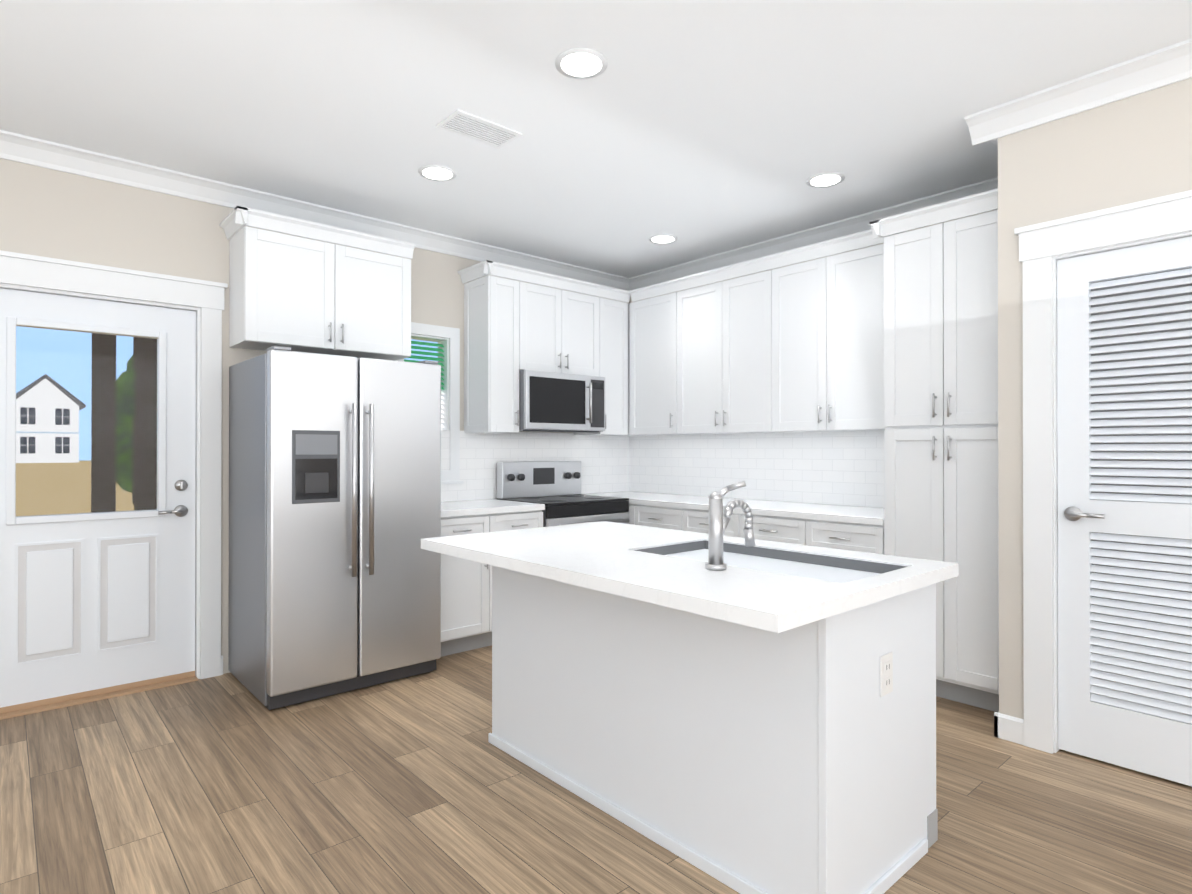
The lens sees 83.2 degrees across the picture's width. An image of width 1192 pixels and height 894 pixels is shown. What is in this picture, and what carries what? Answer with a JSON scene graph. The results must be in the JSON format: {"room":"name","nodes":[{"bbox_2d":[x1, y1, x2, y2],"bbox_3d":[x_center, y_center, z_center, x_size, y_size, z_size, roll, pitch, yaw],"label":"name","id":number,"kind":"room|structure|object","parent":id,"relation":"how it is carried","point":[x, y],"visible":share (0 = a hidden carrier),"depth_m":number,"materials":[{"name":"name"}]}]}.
{"room":"kitchen","nodes":[
{"label":"kitchen","id":0,"kind":"room"},
{"bbox_2d":[0,158,628,673],"bbox_3d":[-2.454,-0.091,3.583,7.520,2.740,0.172,0,0,-41],"label":"wall","id":1,"kind":"structure","parent":0,"point":[46,212],"depth_m":3.74,"materials":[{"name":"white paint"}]},
{"bbox_2d":[0,250,227,719],"bbox_3d":[-2.572,0.180,3.433,1.201,2.197,0.159,0,0,-41],"label":"entry door","id":2,"kind":"structure","parent":1,"relation":"in","point":[96,606],"depth_m":3.49,"materials":[{"name":"white wood"}]},
{"bbox_2d":[0,130,627,289],"bbox_3d":[-2.327,-1.411,3.535,7.080,0.100,0.100,0,0,-41],"label":"crown molding","id":3,"kind":"structure","parent":1,"relation":"attached to","point":[15,147],"depth_m":3.84,"materials":[{"name":"white wood"}]},
{"bbox_2d":[220,206,414,360],"bbox_3d":[-1.619,-0.910,3.970,1.000,0.690,0.377,0,0,-41],"label":"upper cabinet","id":4,"kind":"object","parent":1,"relation":"attached to","point":[300,294],"visible":1,"depth_m":3.82,"materials":[{"name":"white wood"}]},
{"bbox_2d":[395,322,462,483],"bbox_3d":[-1.200,-0.292,4.657,0.530,1.100,0.185,0,0,-41],"label":"kitchen window","id":5,"kind":"structure","parent":1,"relation":"in","point":[448,353],"depth_m":4.74,"materials":[{"name":"white"}]},
{"bbox_2d":[462,272,518,433],"bbox_3d":[-0.720,-0.636,4.797,0.317,1.072,0.326,0,0,-41],"label":"upper cabinet","id":6,"kind":"object","parent":1,"relation":"attached to","point":[512,327],"depth_m":4.67,"materials":[{"name":"white wood"}]},
{"bbox_2d":[518,280,601,376],"bbox_3d":[-0.362,-0.858,5.114,0.758,0.625,0.326,0,0,-41],"label":"upper cabinet","id":7,"kind":"object","parent":1,"relation":"attached to","point":[560,331],"depth_m":4.97,"materials":[{"name":"white wood"}]},
{"bbox_2d":[519,370,604,432],"bbox_3d":[-0.319,-0.327,5.062,0.752,0.429,0.435,0,0,-41],"label":"microwave","id":8,"kind":"object","parent":7,"relation":"attached to","point":[555,402],"visible":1,"depth_m":4.89,"materials":[{"name":"silver metal"}]},
{"bbox_2d":[573,296,629,435],"bbox_3d":[0.014,-0.633,5.446,0.367,1.072,0.326,0,0,-41],"label":"upper cabinet","id":9,"kind":"object","parent":1,"relation":"attached to","point":[614,313],"depth_m":5.36,"materials":[{"name":"white wood"}]},
{"bbox_2d":[0,645,1191,893],"bbox_3d":[0.317,1.317,0.563,7.360,0.100,8.360,0,0,-41],"label":"floor","id":10,"kind":"structure","parent":0,"point":[228,783],"depth_m":2.35,"materials":[{"name":"brown wood"}]},
{"bbox_2d":[228,346,440,709],"bbox_3d":[-1.445,0.398,3.761,0.910,1.763,0.838,0,0,-41],"label":"refrigerator","id":11,"kind":"object","parent":10,"relation":"on","point":[334,513],"visible":1,"depth_m":3.44,"materials":[{"name":"silver metal"}]},
{"bbox_2d":[441,499,544,656],"bbox_3d":[-0.862,0.832,4.448,0.847,0.900,0.652,0,0,-41],"label":"base cabinet","id":12,"kind":"object","parent":10,"relation":"on","point":[466,604],"visible":0.38,"depth_m":4.17,"materials":[{"name":"white wood"}]},
{"bbox_2d":[497,461,628,526],"bbox_3d":[-0.222,0.697,4.949,0.762,1.175,0.687,0,0,-41],"label":"range","id":13,"kind":"object","parent":10,"relation":"on","point":[554,487],"visible":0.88,"depth_m":4.96,"materials":[{"name":"silver metal"}]},
{"bbox_2d":[628,503,632,524],"bbox_3d":[0.308,0.856,5.413,0.627,0.860,0.757,0,0,-41],"label":"base cabinet","id":14,"kind":"object","parent":10,"relation":"on","point":[630,511],"depth_m":5.00,"materials":[{"name":"white"}]},
{"bbox_2d":[633,503,728,535],"bbox_3d":[0.850,0.854,4.799,0.627,0.860,1.000,0,0,-41],"label":"base cabinet","id":15,"kind":"object","parent":10,"relation":"on","point":[693,519],"depth_m":4.69,"materials":[{"name":"white wood"}]},
{"bbox_2d":[488,565,937,893],"bbox_3d":[0.331,0.845,2.545,0.717,0.860,1.594,0,0,-41],"label":"kitchen island","id":16,"kind":"object","parent":10,"relation":"on","point":[739,724],"depth_m":2.03,"materials":[{"name":"white wood"}]},
{"bbox_2d":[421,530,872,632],"bbox_3d":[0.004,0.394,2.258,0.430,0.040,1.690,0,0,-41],"label":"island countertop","id":17,"kind":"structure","parent":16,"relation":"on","point":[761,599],"depth_m":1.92,"materials":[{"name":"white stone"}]},
{"bbox_2d":[517,521,958,604],"bbox_3d":[0.384,0.395,2.594,0.585,0.040,1.690,0,0,-41],"label":"island countertop","id":18,"kind":"structure","parent":16,"relation":"on","point":[914,574],"depth_m":2.50,"materials":[{"name":"white stone"}]},
{"bbox_2d":[705,481,754,570],"bbox_3d":[0.442,0.237,2.086,0.223,0.270,0.112,0,0,-41],"label":"faucet","id":19,"kind":"object","parent":18,"relation":"on","point":[719,519],"visible":1,"depth_m":2.04,"materials":[{"name":"silver metal"}]},
{"bbox_2d":[645,541,900,580],"bbox_3d":[0.558,0.507,2.287,0.464,0.254,0.864,0,0,-41],"label":"sink","id":20,"kind":"object","parent":18,"relation":"in","point":[825,566],"depth_m":2.39,"materials":[{"name":"silver metal"}]},
{"bbox_2d":[880,652,892,696],"bbox_3d":[0.841,0.657,1.943,0.072,0.116,0.008,0,0,-41],"label":"outlet","id":21,"kind":"object","parent":16,"relation":"attached to","point":[886,674],"visible":1,"depth_m":1.94,"materials":[{"name":"white plastic"}]},
{"bbox_2d":[729,511,883,553],"bbox_3d":[1.430,0.851,4.143,0.627,0.860,0.992,0,0,-41],"label":"base cabinet","id":22,"kind":"object","parent":10,"relation":"on","point":[854,528],"depth_m":3.87,"materials":[{"name":"white wood"}]},
{"bbox_2d":[593,491,883,522],"bbox_3d":[0.905,0.403,4.725,0.620,0.040,2.557,0,0,-41],"label":"countertop","id":23,"kind":"structure","parent":22,"relation":"on","point":[815,511],"depth_m":4.31,"materials":[{"name":"white stone"}]},
{"bbox_2d":[870,189,998,711],"bbox_3d":[1.925,0.041,3.548,0.677,2.475,0.652,0,0,-41],"label":"pantry cabinet","id":24,"kind":"object","parent":10,"relation":"on","point":[941,497],"visible":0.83,"depth_m":3.32,"materials":[{"name":"white wood"}]},
{"bbox_2d":[0,0,1191,277],"bbox_3d":[0.317,-1.523,0.574,7.360,0.100,8.360,0,0,-41],"label":"ceiling","id":25,"kind":"structure","parent":0,"point":[700,128],"depth_m":2.82,"materials":[{"name":"white paint"}]},
{"bbox_2d":[418,165,456,180],"bbox_3d":[-0.844,-1.457,3.578,0.200,0.007,0.200,0,0,-41],"label":"recessed light","id":26,"kind":"object","parent":25,"relation":"in","point":[437,173],"visible":1,"depth_m":3.57,"materials":[{"name":"white plastic"}]},
{"bbox_2d":[435,109,521,148],"bbox_3d":[-0.537,-1.459,3.095,0.340,0.008,0.200,0,0,-41],"label":"ceiling vent","id":27,"kind":"object","parent":25,"relation":"in","point":[475,128],"visible":1,"depth_m":3.08,"materials":[{"name":"white metal"}]},
{"bbox_2d":[555,48,607,78],"bbox_3d":[-0.056,-1.461,2.566,0.200,0.007,0.200,0,0,-41],"label":"recessed light","id":28,"kind":"object","parent":25,"relation":"in","point":[580,63],"visible":1,"depth_m":2.55,"materials":[{"name":"white plastic"}]},
{"bbox_2d":[649,234,676,243],"bbox_3d":[0.469,-1.453,4.698,0.200,0.007,0.200,0,0,-41],"label":"recessed light","id":29,"kind":"object","parent":25,"relation":"in","point":[663,239],"visible":1,"depth_m":4.69,"materials":[{"name":"white plastic"}]},
{"bbox_2d":[806,172,844,187],"bbox_3d":[1.252,-1.457,3.668,0.200,0.007,0.200,0,0,-41],"label":"recessed light","id":30,"kind":"object","parent":25,"relation":"in","point":[825,179],"visible":1,"depth_m":3.65,"materials":[{"name":"white plastic"}]},
{"bbox_2d":[629,209,997,507],"bbox_3d":[1.404,-0.086,4.765,0.172,2.740,3.190,0,0,-41],"label":"wall","id":31,"kind":"structure","parent":0,"point":[844,468],"depth_m":4.82,"materials":[{"name":"white tile"}]},
{"bbox_2d":[628,293,667,435],"bbox_3d":[0.581,-0.634,5.336,0.326,1.072,0.564,0,0,-41],"label":"upper cabinet","id":32,"kind":"object","parent":31,"relation":"attached to","point":[647,318],"depth_m":5.29,"materials":[{"name":"white wood"}]},
{"bbox_2d":[668,269,759,434],"bbox_3d":[1.004,-0.636,4.857,0.326,1.072,0.956,0,0,-41],"label":"upper cabinet","id":33,"kind":"object","parent":31,"relation":"attached to","point":[714,329],"depth_m":4.78,"materials":[{"name":"white wood"}]},
{"bbox_2d":[760,257,811,432],"bbox_3d":[1.411,-0.637,4.396,0.326,1.072,0.512,0,0,-41],"label":"upper cabinet","id":34,"kind":"object","parent":31,"relation":"attached to","point":[796,347],"depth_m":4.36,"materials":[{"name":"white wood"}]},
{"bbox_2d":[626,177,997,290],"bbox_3d":[1.344,-1.407,4.651,0.100,0.100,3.090,0,0,-41],"label":"crown molding","id":35,"kind":"structure","parent":31,"relation":"attached to","point":[859,223],"depth_m":4.58,"materials":[{"name":"white wood"}]},
{"bbox_2d":[812,241,884,431],"bbox_3d":[1.686,-0.639,4.086,0.326,1.072,0.558,0,0,-41],"label":"upper cabinet","id":36,"kind":"object","parent":31,"relation":"attached to","point":[848,287],"depth_m":4.04,"materials":[{"name":"white wood"}]},
{"bbox_2d":[998,78,1191,718],"bbox_3d":[3.809,-0.100,1.419,1.000,2.740,5.010,0,0,-41],"label":"wall","id":37,"kind":"structure","parent":0,"point":[1135,148],"depth_m":2.85,"materials":[{"name":"beige paint"}]},
{"bbox_2d":[221,655,1023,744],"bbox_3d":[0.070,1.213,0.238,6.560,0.105,8.200,0,0,-41],"label":"baseboard","id":38,"kind":"structure","parent":37,"relation":"attached to","point":[1009,728],"depth_m":2.92,"materials":[{"name":"white wood"}]},
{"bbox_2d":[965,38,1191,145],"bbox_3d":[3.324,-1.421,1.142,0.100,0.100,4.990,0,0,-41],"label":"crown molding","id":39,"kind":"structure","parent":37,"relation":"attached to","point":[1146,72],"depth_m":2.69,"materials":[{"name":"white wood"}]},
{"bbox_2d":[1014,190,1191,785],"bbox_3d":[2.204,0.168,2.532,0.149,2.214,1.063,0,0,-41],"label":"louvered closet door","id":40,"kind":"structure","parent":37,"relation":"in","point":[1107,439],"depth_m":2.69,"materials":[{"name":"white wood"}]},
{"label":"outside","id":41,"kind":"structure","parent":0,"visible":0},
{"bbox_2d":[16,461,133,515],"bbox_3d":[-29.559,1.493,39.686,80.000,0.100,89.839,0,0,-41],"label":"ground","id":42,"kind":"structure","parent":41,"point":[35,487],"depth_m":21.14,"materials":[{"name":"brown"}]},
{"bbox_2d":[16,374,85,462],"bbox_3d":[-56.048,-2.754,68.167,6.200,8.620,8.700,0,0,-41],"label":"house","id":43,"kind":"structure","parent":42,"relation":"on","point":[60,440],"depth_m":65.31,"materials":[{"name":"white"}]},
{"bbox_2d":[91,333,156,512],"bbox_3d":[-3.473,-0.301,6.021,6.500,3.220,0.150,0,0,-41],"label":"posts","id":44,"kind":"object","parent":42,"relation":"on","point":[101,457],"depth_m":5.50,"materials":[{"name":"black wood"}]},
{"bbox_2d":[116,337,134,503],"bbox_3d":[-20.668,-3.096,41.286,19.816,10.950,51.803,0,0,-41],"label":"trees","id":45,"kind":"object","parent":42,"relation":"on","point":[125,459],"depth_m":16.39,"materials":[{"name":"green plant"}]},
{"bbox_2d":[16,326,437,459],"bbox_3d":[-64.768,-28.408,79.647,180.000,60.020,0.500,0,0,-41],"label":"sky","id":46,"kind":"structure","parent":41,"point":[71,360],"depth_m":80.64,"materials":[{"name":"blue"}]}
]}

